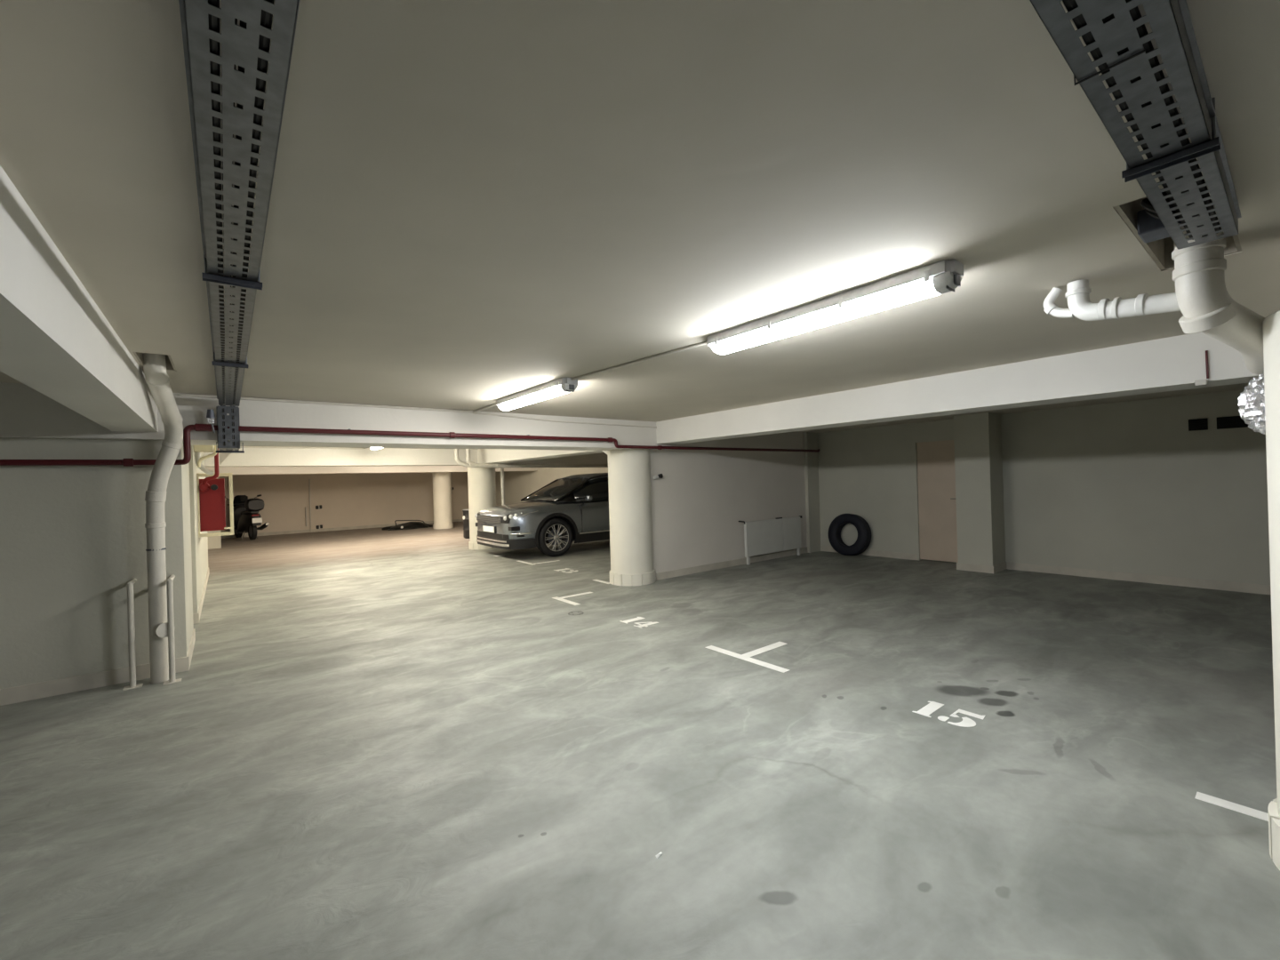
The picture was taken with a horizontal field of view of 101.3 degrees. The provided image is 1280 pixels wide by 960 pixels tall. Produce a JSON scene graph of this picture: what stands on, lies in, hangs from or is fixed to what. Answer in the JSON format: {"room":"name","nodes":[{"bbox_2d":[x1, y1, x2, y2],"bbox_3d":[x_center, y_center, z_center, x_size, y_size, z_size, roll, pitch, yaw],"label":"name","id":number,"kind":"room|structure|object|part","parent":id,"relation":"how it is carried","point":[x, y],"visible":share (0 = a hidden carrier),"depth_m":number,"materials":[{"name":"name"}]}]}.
{"room":"parking garage","nodes":[
{"label":"parking garage","id":0,"kind":"room"},
{"bbox_2d":[0,437,207,688],"bbox_3d":[-10.235,0.621,8.727,4.720,2.218,15.200,-2,0,-38],"label":"wall","id":1,"kind":"structure","parent":0,"point":[73,539],"depth_m":3.87,"materials":[{"name":"paint"}]},
{"bbox_2d":[0,165,158,431],"bbox_3d":[0.337,-0.652,-1.311,0.254,0.314,13.500,-2,0,-38],"label":"beam","id":2,"kind":"structure","parent":1,"relation":"attached to","point":[55,340],"depth_m":1.81,"materials":[{"name":"paint"}]},
{"bbox_2d":[0,567,209,705],"bbox_3d":[-7.471,1.591,5.270,4.732,0.110,6.415,-2,0,-38],"label":"baseboard","id":3,"kind":"structure","parent":1,"relation":"attached to","point":[16,694],"depth_m":3.86,"materials":[{"name":"paint"}]},
{"bbox_2d":[193,444,214,452],"bbox_3d":[-5.027,-0.387,6.044,0.175,0.120,0.200,-2,0,-38],"label":"box","id":4,"kind":"object","parent":1,"relation":"attached to","point":[196,448],"visible":0.56,"depth_m":5.97,"materials":[{"name":"beige paint"}]},
{"bbox_2d":[197,445,217,467],"bbox_3d":[-5.001,-0.291,6.062,0.189,0.289,0.039,-2,0,-38],"label":"vent pipe","id":5,"kind":"object","parent":4,"relation":"attached to","point":[214,453],"visible":0.78,"depth_m":6.04,"materials":[{"name":"beige paint"}]},
{"bbox_2d":[194,452,213,474],"bbox_3d":[-5.117,-0.206,6.160,0.161,0.296,0.052,-2,0,-38],"label":"pipe","id":6,"kind":"object","parent":1,"relation":"attached to","point":[203,468],"visible":0.79,"depth_m":6.13,"materials":[{"name":"white plastic"}]},
{"bbox_2d":[196,448,233,536],"bbox_3d":[-5.421,0.036,6.696,0.345,1.330,0.772,-2,0,-38],"label":"cabinet","id":7,"kind":"object","parent":1,"relation":"attached to","point":[211,490],"visible":0.98,"depth_m":6.52,"materials":[{"name":"red metal"}]},
{"bbox_2d":[0,382,675,450],"bbox_3d":[-3.603,-0.504,4.546,10.000,0.367,0.580,-2,0,-38],"label":"beam","id":8,"kind":"structure","parent":1,"relation":"attached to","point":[25,412],"depth_m":4.87,"materials":[{"name":"paint"}]},
{"bbox_2d":[206,465,538,474],"bbox_3d":[-7.451,-0.393,15.915,9.440,0.343,0.400,-2,0,-38],"label":"beam","id":9,"kind":"structure","parent":1,"relation":"attached to","point":[235,470],"depth_m":14.94,"materials":[{"name":"paint"}]},
{"bbox_2d":[203,445,607,467],"bbox_3d":[-3.912,-0.501,11.767,9.020,0.343,0.500,-2,0,-38],"label":"beam","id":10,"kind":"structure","parent":1,"relation":"attached to","point":[252,457],"depth_m":10.25,"materials":[{"name":"paint"}]},
{"bbox_2d":[205,476,221,549],"bbox_3d":[-11.524,0.663,13.219,1.460,2.218,0.450,-2,0,-38],"label":"wall","id":11,"kind":"structure","parent":0,"point":[213,541],"depth_m":13.41,"materials":[{"name":"paint"}]},
{"bbox_2d":[219,472,468,534],"bbox_3d":[-10.168,0.627,18.588,10.840,2.218,0.200,-2,0,-38],"label":"wall","id":12,"kind":"structure","parent":0,"point":[362,499],"depth_m":18.30,"materials":[{"name":"beige paint"}]},
{"bbox_2d":[304,506,307,526],"bbox_3d":[-11.195,1.226,17.585,0.044,0.640,0.044,-2,0,-38],"label":"riser pipe","id":13,"kind":"object","parent":12,"relation":"attached to","point":[305,507],"visible":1,"depth_m":17.57,"materials":[{"name":"plastic"}]},
{"bbox_2d":[308,479,311,532],"bbox_3d":[-11.118,0.864,17.668,0.036,1.800,0.036,-2,0,-38],"label":"riser pipe","id":14,"kind":"object","parent":12,"relation":"attached to","point":[308,479],"visible":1,"depth_m":17.66,"materials":[{"name":"plastic"}]},
{"bbox_2d":[221,519,463,538],"bbox_3d":[-10.031,1.683,18.533,10.340,0.100,0.015,-2,0,-38],"label":"baseboard","id":15,"kind":"structure","parent":12,"relation":"attached to","point":[453,520],"depth_m":17.92,"materials":[{"name":"paint"}]},
{"bbox_2d":[0,521,1279,959],"bbox_3d":[-2.434,1.598,6.322,13.940,0.200,29.000,-2,0,-38],"label":"floor","id":16,"kind":"structure","parent":0,"point":[372,743],"depth_m":2.59,"materials":[{"name":"concrete"}]},
{"bbox_2d":[122,578,143,690],"bbox_3d":[-3.814,1.146,3.945,0.100,0.780,0.240,-2,0,-38],"label":"hoop","id":17,"kind":"object","parent":16,"relation":"on","point":[130,585],"visible":1,"depth_m":3.87,"materials":[{"name":"paint"}]},
{"bbox_3d":[-3.764,1.148,3.882,0.036,0.766,0.036,-2,0,-38],"label":"post","id":18,"kind":"part","parent":17,"relation":"part of","materials":[{"name":"metal"}]},
{"bbox_3d":[-3.833,0.772,3.956,0.031,0.031,0.212,-2,0,-38],"label":"rail","id":19,"kind":"part","parent":17,"relation":"part of","materials":[{"name":"metal"}]},
{"bbox_3d":[-3.753,1.532,3.882,0.100,0.006,0.080,-2,0,-38],"label":"plate","id":20,"kind":"part","parent":17,"relation":"part of","materials":[{"name":"paint"}]},
{"bbox_2d":[143,352,183,683],"bbox_3d":[-3.326,0.294,3.634,0.241,2.454,1.138,-2,0,-38],"label":"downpipe","id":21,"kind":"object","parent":16,"relation":"on","point":[156,378],"visible":0.97,"depth_m":3.94,"materials":[{"name":"paint"}]},
{"bbox_2d":[162,574,181,685],"bbox_3d":[-3.617,1.141,4.056,0.100,0.780,0.310,-2,0,-38],"label":"hoop","id":22,"kind":"object","parent":16,"relation":"on","point":[169,582],"visible":1,"depth_m":3.95,"materials":[{"name":"paint"}]},
{"bbox_3d":[-3.637,0.766,4.067,0.031,0.031,0.282,-2,0,-38],"label":"rail","id":23,"kind":"part","parent":22,"relation":"part of","materials":[{"name":"metal"}]},
{"bbox_3d":[-3.546,1.141,3.965,0.036,0.766,0.036,-2,0,-38],"label":"post","id":24,"kind":"part","parent":22,"relation":"part of","materials":[{"name":"metal"}]},
{"bbox_3d":[-3.534,1.525,3.965,0.100,0.006,0.080,-2,0,-38],"label":"plate","id":25,"kind":"part","parent":22,"relation":"part of","materials":[{"name":"paint"}]},
{"bbox_2d":[224,494,268,539],"bbox_3d":[-11.898,1.114,15.838,2.108,1.330,1.013,-2,0,39],"label":"motor scooter","id":26,"kind":"object","parent":16,"relation":"on","point":[246,516],"visible":0.96,"depth_m":15.41,"materials":[{"name":"plastic"}]},
{"bbox_3d":[-12.139,1.503,16.040,0.420,0.220,0.440,-2,0,39],"label":"footboard","id":27,"kind":"part","parent":26,"relation":"part of","materials":[{"name":"black plastic"}]},
{"bbox_3d":[-11.570,0.965,15.571,0.920,0.140,0.340,-2,0,39],"label":"seat","id":28,"kind":"part","parent":26,"relation":"part of","materials":[{"name":"black leather"}]},
{"bbox_3d":[-11.089,1.171,15.191,0.008,0.140,0.240,-2,0,39],"label":"number plate","id":29,"kind":"part","parent":26,"relation":"part of","materials":[{"name":"white metal"}]},
{"bbox_2d":[381,520,432,530],"bbox_3d":[-7.977,1.516,18.104,1.739,0.312,0.992,-2,0,-38],"label":"heap","id":30,"kind":"object","parent":16,"relation":"on","point":[409,525],"visible":1,"depth_m":17.86,"materials":[{"name":"black plastic"}]},
{"bbox_3d":[-7.939,1.493,18.140,1.024,0.268,0.101,-2,0,-44],"label":"folded frame","id":31,"kind":"part","parent":30,"relation":"part of","materials":[{"name":"white plastic"}]},
{"bbox_2d":[432,472,453,528],"bbox_3d":[-6.673,0.688,17.713,0.624,1.890,0.624,-2,0,-38],"label":"round column","id":32,"kind":"structure","parent":16,"relation":"on","point":[442,486],"depth_m":17.47,"materials":[{"name":"paint"}]},
{"bbox_2d":[462,508,469,538],"bbox_3d":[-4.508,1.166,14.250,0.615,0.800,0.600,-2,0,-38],"label":"car","id":33,"kind":"object","parent":16,"relation":"on","point":[466,515],"visible":0.33,"depth_m":14.00,"materials":[{"name":"black metal"}]},
{"bbox_2d":[467,467,495,549],"bbox_3d":[-3.566,0.599,11.885,0.644,1.875,0.644,-2,0,-38],"label":"round column","id":34,"kind":"structure","parent":16,"relation":"on","point":[482,481],"depth_m":11.62,"materials":[{"name":"paint"}]},
{"bbox_2d":[500,467,504,504],"bbox_3d":[-3.127,0.593,11.990,0.079,1.860,0.079,-2,0,-38],"label":"pipe","id":35,"kind":"object","parent":16,"relation":"on","point":[502,485],"visible":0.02,"depth_m":11.96,"materials":[{"name":"paint"}]},
{"bbox_2d":[517,560,559,564],"bbox_3d":[-1.863,1.483,9.615,0.580,0.002,0.660,-2,0,-38],"label":"parking line","id":36,"kind":"object","parent":16,"relation":"on","point":[556,560],"visible":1,"depth_m":9.42,"materials":[{"name":"paint"}]},
{"bbox_2d":[474,472,609,556],"bbox_3d":[-1.249,0.657,11.584,4.399,1.620,2.180,-2,0,-38],"label":"car","id":37,"kind":"object","parent":16,"relation":"on","point":[566,510],"visible":0.66,"depth_m":10.34,"materials":[{"name":"grey paint"}]},
{"bbox_3d":[-2.955,0.957,10.232,0.015,0.110,0.520,-2,0,-38],"label":"number plate","id":38,"kind":"part","parent":37,"relation":"part of","materials":[{"name":"white metal"}]},
{"bbox_2d":[477,514,501,522],"bbox_3d":[-2.957,0.757,10.235,0.024,0.110,1.132,-2,0,-38],"label":"grille","id":39,"kind":"object","parent":37,"relation":"attached to","point":[481,518],"depth_m":10.21,"materials":[{"name":"silver metal"}]},
{"bbox_3d":[-2.909,1.223,10.261,0.129,0.045,1.582,-2,0,-38],"label":"skid plate","id":40,"kind":"part","parent":37,"relation":"part of","materials":[{"name":"silver metal"}]},
{"bbox_2d":[510,532,530,535],"bbox_3d":[-2.206,0.994,9.695,0.374,0.050,0.068,-2,0,-15],"label":"fog lamp","id":41,"kind":"object","parent":37,"relation":"attached to","point":[511,533],"depth_m":9.67,"materials":[{"name":"silver metal"}]},
{"bbox_3d":[-1.962,0.346,11.029,0.372,0.223,1.768,-2,0,-38],"label":"quarter panel","id":42,"kind":"part","parent":37,"relation":"part of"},
{"bbox_2d":[584,495,591,501],"bbox_3d":[-1.046,0.370,10.500,0.110,0.129,0.216,-2,0,-38],"label":"mirror","id":43,"kind":"object","parent":37,"relation":"attached to","point":[587,498],"depth_m":10.43,"materials":[{"name":"black plastic"}]},
{"bbox_2d":[553,568,578,572],"bbox_3d":[-1.178,1.462,8.463,0.250,0.002,0.438,-2,0,-38],"label":"parking number","id":44,"kind":"object","parent":16,"relation":"on","point":[565,568],"visible":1,"depth_m":8.51,"materials":[{"name":"paint"}]},
{"bbox_2d":[552,592,592,605],"bbox_3d":[-0.715,1.446,6.439,0.530,0.002,0.550,-2,0,-38],"label":"parking line","id":45,"kind":"object","parent":16,"relation":"on","point":[556,597],"visible":1,"depth_m":6.46,"materials":[{"name":"paint"}]},
{"bbox_2d":[568,611,583,615],"bbox_3d":[-0.696,1.445,5.689,0.170,0.002,0.170,-2,0,-38],"label":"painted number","id":46,"kind":"object","parent":16,"relation":"on","point":[571,612],"visible":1,"depth_m":5.67,"materials":[{"name":"paint"}]},
{"bbox_2d":[592,579,610,583],"bbox_3d":[-0.536,1.442,7.440,0.070,0.002,0.400,-2,0,-38],"label":"parking line","id":47,"kind":"object","parent":16,"relation":"on","point":[593,580],"visible":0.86,"depth_m":7.43,"materials":[{"name":"paint"}]},
{"bbox_2d":[607,448,655,586],"bbox_3d":[-0.132,0.505,7.386,0.644,1.851,0.644,-2,0,-38],"label":"round column","id":48,"kind":"structure","parent":16,"relation":"on","point":[628,469],"depth_m":7.12,"materials":[{"name":"paint"}]},
{"bbox_2d":[619,616,658,628],"bbox_3d":[0.001,1.424,5.257,0.250,0.002,0.353,-2,0,-38],"label":"parking number","id":49,"kind":"object","parent":16,"relation":"on","point":[637,618],"visible":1,"depth_m":5.24,"materials":[{"name":"paint"}]},
{"bbox_2d":[705,641,789,672],"bbox_3d":[1.016,1.393,4.277,0.570,0.002,0.790,-2,0,-38],"label":"parking line","id":50,"kind":"object","parent":16,"relation":"on","point":[746,656],"visible":1,"depth_m":4.21,"materials":[{"name":"paint"}]},
{"bbox_2d":[738,515,802,564],"bbox_3d":[2.260,0.998,8.949,1.672,0.727,0.050,-2,0,-38],"label":"radiator","id":51,"kind":"object","parent":16,"relation":"on","point":[761,537],"visible":1,"depth_m":8.90,"materials":[{"name":"white metal"}]},
{"bbox_3d":[2.089,0.957,8.815,0.955,0.560,0.050,-2,0,-38],"label":"panel","id":52,"kind":"part","parent":51,"relation":"part of","materials":[{"name":"white metal"}]},
{"bbox_3d":[2.673,0.940,9.276,0.515,0.560,0.050,-2,0,-38],"label":"panel","id":53,"kind":"part","parent":51,"relation":"part of","materials":[{"name":"white metal"}]},
{"bbox_2d":[827,513,871,555],"bbox_3d":[3.677,0.958,9.220,0.286,0.743,0.730,-2,0,-38],"label":"tyre","id":54,"kind":"object","parent":16,"relation":"on","point":[863,540],"visible":1,"depth_m":9.11,"materials":[{"name":"rubber"}]},
{"bbox_2d":[912,701,984,727],"bbox_3d":[1.810,1.369,3.071,0.254,0.002,0.308,-2,0,-38],"label":"parking number","id":55,"kind":"object","parent":16,"relation":"on","point":[931,708],"visible":1,"depth_m":3.06,"materials":[{"name":"paint"}]},
{"bbox_2d":[1194,792,1268,821],"bbox_3d":[2.622,1.344,1.950,0.070,0.002,0.765,-2,0,-38],"label":"parking line","id":56,"kind":"object","parent":16,"relation":"on","point":[1216,801],"visible":1,"depth_m":2.17,"materials":[{"name":"paint"}]},
{"bbox_2d":[1262,310,1279,870],"bbox_3d":[2.477,0.381,1.671,0.644,1.935,0.644,-2,0,-38],"label":"round column","id":57,"kind":"structure","parent":16,"relation":"on","point":[1271,324],"depth_m":1.84,"materials":[{"name":"paint"}]},
{"bbox_2d":[0,0,1279,449],"bbox_3d":[-2.506,-0.859,6.324,13.940,0.280,29.000,-2,0,-38],"label":"ceiling","id":58,"kind":"structure","parent":0,"point":[474,204],"depth_m":1.43,"materials":[{"name":"paint"}]},
{"bbox_2d":[132,352,175,370],"bbox_3d":[-2.919,-0.876,3.158,0.260,0.327,0.600,-2,0,-38],"label":"trim","id":59,"kind":"structure","parent":58,"relation":"attached to","point":[170,365],"depth_m":3.23,"materials":[{"name":"concrete"}]},
{"bbox_2d":[219,448,233,464],"bbox_3d":[-5.384,-0.414,6.846,0.170,0.438,0.040,-2,0,-38],"label":"gusset","id":60,"kind":"object","parent":58,"relation":"hanging from","point":[223,456],"visible":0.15,"depth_m":6.80,"materials":[{"name":"beige paint"}]},
{"bbox_2d":[178,0,299,453],"bbox_3d":[-1.891,-0.508,2.431,0.190,0.458,5.600,-2,0,-38],"label":"cable tray","id":61,"kind":"object","parent":58,"relation":"hanging from","point":[239,44],"visible":1,"depth_m":1.08,"materials":[{"name":"metal"}]},
{"bbox_3d":[-1.394,-0.706,1.682,0.005,0.094,0.005,-2,0,29],"label":"threaded rod","id":62,"kind":"part","parent":61,"relation":"part of","materials":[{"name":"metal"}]},
{"bbox_2d":[208,0,274,404],"bbox_3d":[-1.749,-0.665,2.241,0.086,0.020,5.060,-2,0,-38],"label":"cable bundle","id":63,"kind":"object","parent":61,"relation":"in","point":[266,18],"visible":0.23,"depth_m":1.04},
{"bbox_2d":[213,446,368,448],"bbox_3d":[-6.080,-0.597,9.191,2.411,0.030,0.856,-2,0,-38],"label":"conduit","id":64,"kind":"object","parent":58,"relation":"attached to","point":[213,446],"visible":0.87,"depth_m":9.63,"materials":[{"name":"plastic"}]},
{"bbox_2d":[179,393,496,413],"bbox_3d":[-2.473,-0.709,4.586,2.371,0.027,0.756,-2,0,-38],"label":"conduit","id":65,"kind":"object","parent":58,"relation":"attached to","point":[180,395],"visible":0.96,"depth_m":4.82,"materials":[{"name":"plastic"}]},
{"bbox_2d":[454,448,607,468],"bbox_3d":[-1.870,-0.503,12.357,5.006,0.448,0.112,-2,0,-39],"label":"pipe","id":66,"kind":"object","parent":58,"relation":"attached to","point":[469,464],"visible":0.94,"depth_m":11.52,"materials":[{"name":"paint"}]},
{"bbox_2d":[496,377,577,410],"bbox_3d":[-0.917,-0.717,4.510,0.144,0.099,1.290,-2,0,-38],"label":"fluorescent light","id":67,"kind":"object","parent":58,"relation":"attached to","point":[562,386],"visible":1,"depth_m":4.32,"materials":[{"name":"plastic"}]},
{"bbox_2d":[497,384,568,410],"bbox_3d":[-0.931,-0.694,4.528,0.116,0.053,1.185,-2,0,-38],"label":"diffuser","id":68,"kind":"object","parent":67,"relation":"attached to","point":[548,391],"depth_m":4.43,"materials":[{"name":"white plastic"}]},
{"bbox_2d":[560,383,577,392],"bbox_3d":[-0.544,-0.706,4.038,0.116,0.053,0.063,-2,0,-38],"label":"end cap","id":69,"kind":"object","parent":67,"relation":"attached to","point":[565,388],"depth_m":4.01,"materials":[{"name":"grey plastic"}]},
{"bbox_2d":[477,448,603,463],"bbox_3d":[-1.820,-0.572,9.711,0.400,0.328,5.320,-2,0,-38],"label":"beam","id":70,"kind":"structure","parent":58,"relation":"attached to","point":[489,456],"depth_m":10.09,"materials":[{"name":"paint"}]},
{"bbox_2d":[570,341,707,380],"bbox_3d":[-0.051,-0.783,3.507,0.018,0.018,1.365,-2,0,-43],"label":"conduit","id":71,"kind":"object","parent":58,"relation":"attached to","point":[704,342],"visible":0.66,"depth_m":3.41,"materials":[{"name":"plastic"}]},
{"bbox_2d":[707,258,963,354],"bbox_3d":[0.818,-0.770,2.504,0.144,0.099,1.290,-2,0,-38],"label":"fluorescent light","id":72,"kind":"object","parent":58,"relation":"attached to","point":[943,276],"visible":1,"depth_m":2.30,"materials":[{"name":"plastic"}]},
{"bbox_2d":[931,271,961,294],"bbox_3d":[1.191,-0.759,2.032,0.116,0.053,0.063,-2,0,-38],"label":"end cap","id":73,"kind":"object","parent":72,"relation":"attached to","point":[942,282],"depth_m":2.00,"materials":[{"name":"grey plastic"}]},
{"bbox_2d":[656,331,1259,444],"bbox_3d":[2.096,-0.705,5.109,0.350,0.302,5.600,-2,0,-38],"label":"beam","id":74,"kind":"structure","parent":58,"relation":"attached to","point":[1171,364],"depth_m":4.01,"materials":[{"name":"paint"}]},
{"bbox_2d":[473,412,656,428],"bbox_3d":[-0.773,-0.719,6.401,2.570,0.071,0.016,-2,0,-38],"label":"conduit","id":75,"kind":"object","parent":74,"relation":"attached to","point":[474,412],"visible":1,"depth_m":6.24,"materials":[{"name":"plastic"}]},
{"bbox_2d":[1194,350,1208,386],"bbox_3d":[3.386,-0.674,3.161,0.060,0.207,0.055,-2,0,-38],"label":"cable","id":76,"kind":"object","parent":74,"relation":"attached to","point":[1200,382],"visible":1,"depth_m":3.15,"materials":[{"name":"red paint"}]},
{"bbox_2d":[1029,0,1241,249],"bbox_3d":[0.825,-0.764,0.896,2.500,0.110,0.155,-2,0,-38],"label":"cable tray","id":77,"kind":"object","parent":58,"relation":"hanging from","point":[1170,21],"visible":1,"depth_m":1.02,"materials":[{"name":"metal"}]},
{"bbox_2d":[1062,0,1221,239],"bbox_3d":[0.832,-0.746,0.888,2.440,0.026,0.099,-2,0,-38],"label":"cable bundle","id":78,"kind":"object","parent":77,"relation":"in","point":[1079,20],"visible":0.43,"depth_m":1.00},
{"bbox_2d":[1136,191,1192,243],"bbox_3d":[1.679,-0.911,1.680,0.128,0.278,0.478,-2,0,44],"label":"wiring","id":79,"kind":"object","parent":77,"relation":"on","point":[1150,228],"visible":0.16,"depth_m":1.73,"materials":[{"name":"metal"}]},
{"bbox_3d":[1.249,-0.784,1.142,0.005,0.094,0.005,-2,0,-16],"label":"threaded rod","id":80,"kind":"part","parent":77,"relation":"part of","materials":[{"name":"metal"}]},
{"bbox_2d":[1113,196,1242,270],"bbox_3d":[1.863,-1.018,1.800,0.980,0.327,0.320,-2,0,-38],"label":"trim","id":81,"kind":"structure","parent":58,"relation":"attached to","point":[1160,251],"depth_m":1.99,"materials":[{"name":"metal"}]},
{"bbox_2d":[1171,178,1264,375],"bbox_3d":[2.304,-0.766,2.009,0.701,0.681,0.179,-2,0,-24],"label":"drain pipe","id":82,"kind":"object","parent":58,"relation":"attached to","point":[1205,304],"visible":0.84,"depth_m":1.89,"materials":[{"name":"paint"}]},
{"bbox_2d":[1043,279,1180,320],"bbox_3d":[1.929,-0.745,2.155,0.086,0.221,0.457,-2,0,-33],"label":"pipe","id":83,"kind":"object","parent":82,"relation":"attached to","point":[1079,304],"visible":0.98,"depth_m":2.15,"materials":[{"name":"white plastic"}]},
{"bbox_2d":[1238,374,1265,434],"bbox_3d":[2.532,-0.309,2.112,0.163,0.253,0.166,-2,0,-38],"label":"wrap","id":84,"kind":"object","parent":82,"relation":"attached to","point":[1252,401],"visible":0.66,"depth_m":2.11,"materials":[{"name":"silver"}]},
{"bbox_2d":[649,432,807,580],"bbox_3d":[1.679,0.269,8.731,4.040,2.218,0.200,-2,0,-38],"label":"wall","id":85,"kind":"structure","parent":0,"point":[700,499],"depth_m":8.26,"materials":[{"name":"paint"}]},
{"bbox_2d":[653,473,663,479],"bbox_3d":[0.261,-0.053,7.439,0.128,0.074,0.084,-2,0,-38],"label":"security camera","id":86,"kind":"object","parent":85,"relation":"attached to","point":[660,476],"depth_m":7.42,"materials":[{"name":"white plastic"}]},
{"bbox_2d":[656,546,807,580],"bbox_3d":[1.659,1.329,8.553,3.640,0.100,0.015,-2,0,-38],"label":"baseboard","id":87,"kind":"structure","parent":85,"relation":"attached to","point":[668,574],"depth_m":8.28,"materials":[{"name":"paint"}]},
{"bbox_2d":[803,432,820,552],"bbox_3d":[3.209,0.225,9.770,0.350,2.218,0.065,-2,0,-38],"label":"wall","id":88,"kind":"structure","parent":0,"point":[810,438],"depth_m":9.71,"materials":[{"name":"paint"}]},
{"bbox_2d":[0,423,820,466],"bbox_3d":[-1.912,-0.327,5.503,13.632,0.334,0.200,-2,0,-39],"label":"pipe","id":89,"kind":"object","parent":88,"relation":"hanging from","point":[187,448],"visible":0.93,"depth_m":4.70,"materials":[{"name":"paint"}]},
{"bbox_2d":[206,408,215,432],"bbox_3d":[-3.420,-0.469,4.178,0.056,0.189,0.057,-2,0,-38],"label":"valve","id":90,"kind":"object","parent":89,"relation":"attached to","point":[210,415],"visible":1,"depth_m":4.17,"materials":[{"name":"silver metal"}]},
{"bbox_2d":[495,389,1270,584],"bbox_3d":[2.922,0.234,10.578,0.200,2.218,29.000,-2,0,-38],"label":"wall","id":91,"kind":"structure","parent":0,"point":[1127,486],"depth_m":6.68,"materials":[{"name":"paint"}]},
{"bbox_2d":[913,437,958,562],"bbox_3d":[4.708,0.321,8.182,0.109,1.935,0.780,-2,0,-38],"label":"door","id":92,"kind":"structure","parent":91,"relation":"in","point":[933,459],"depth_m":8.25,"materials":[{"name":"paint"}]},
{"bbox_2d":[820,545,1271,594],"bbox_3d":[7.407,1.156,4.361,0.505,0.100,13.720,-2,0,-38],"label":"baseboard","id":93,"kind":"structure","parent":91,"relation":"attached to","point":[1247,588],"depth_m":6.69,"materials":[{"name":"paint"}]},
{"bbox_2d":[1188,417,1207,431],"bbox_3d":[6.373,-0.633,5.990,0.028,0.130,0.150,-2,0,-38],"label":"air vent","id":94,"kind":"object","parent":91,"relation":"in","point":[1196,424],"visible":1,"depth_m":5.98,"materials":[{"name":"black metal"}]},
{"bbox_2d":[1216,416,1247,429],"bbox_3d":[6.580,-0.639,5.727,0.028,0.130,0.380,-2,0,-38],"label":"air vent","id":95,"kind":"object","parent":91,"relation":"in","point":[1232,421],"visible":0.56,"depth_m":5.79,"materials":[{"name":"black metal"}]},
{"bbox_2d":[953,412,1005,566],"bbox_3d":[4.880,0.174,7.538,0.490,2.218,0.440,-2,0,-38],"label":"pillar","id":96,"kind":"structure","parent":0,"point":[977,436],"depth_m":7.37,"materials":[{"name":"paint"}]}
]}

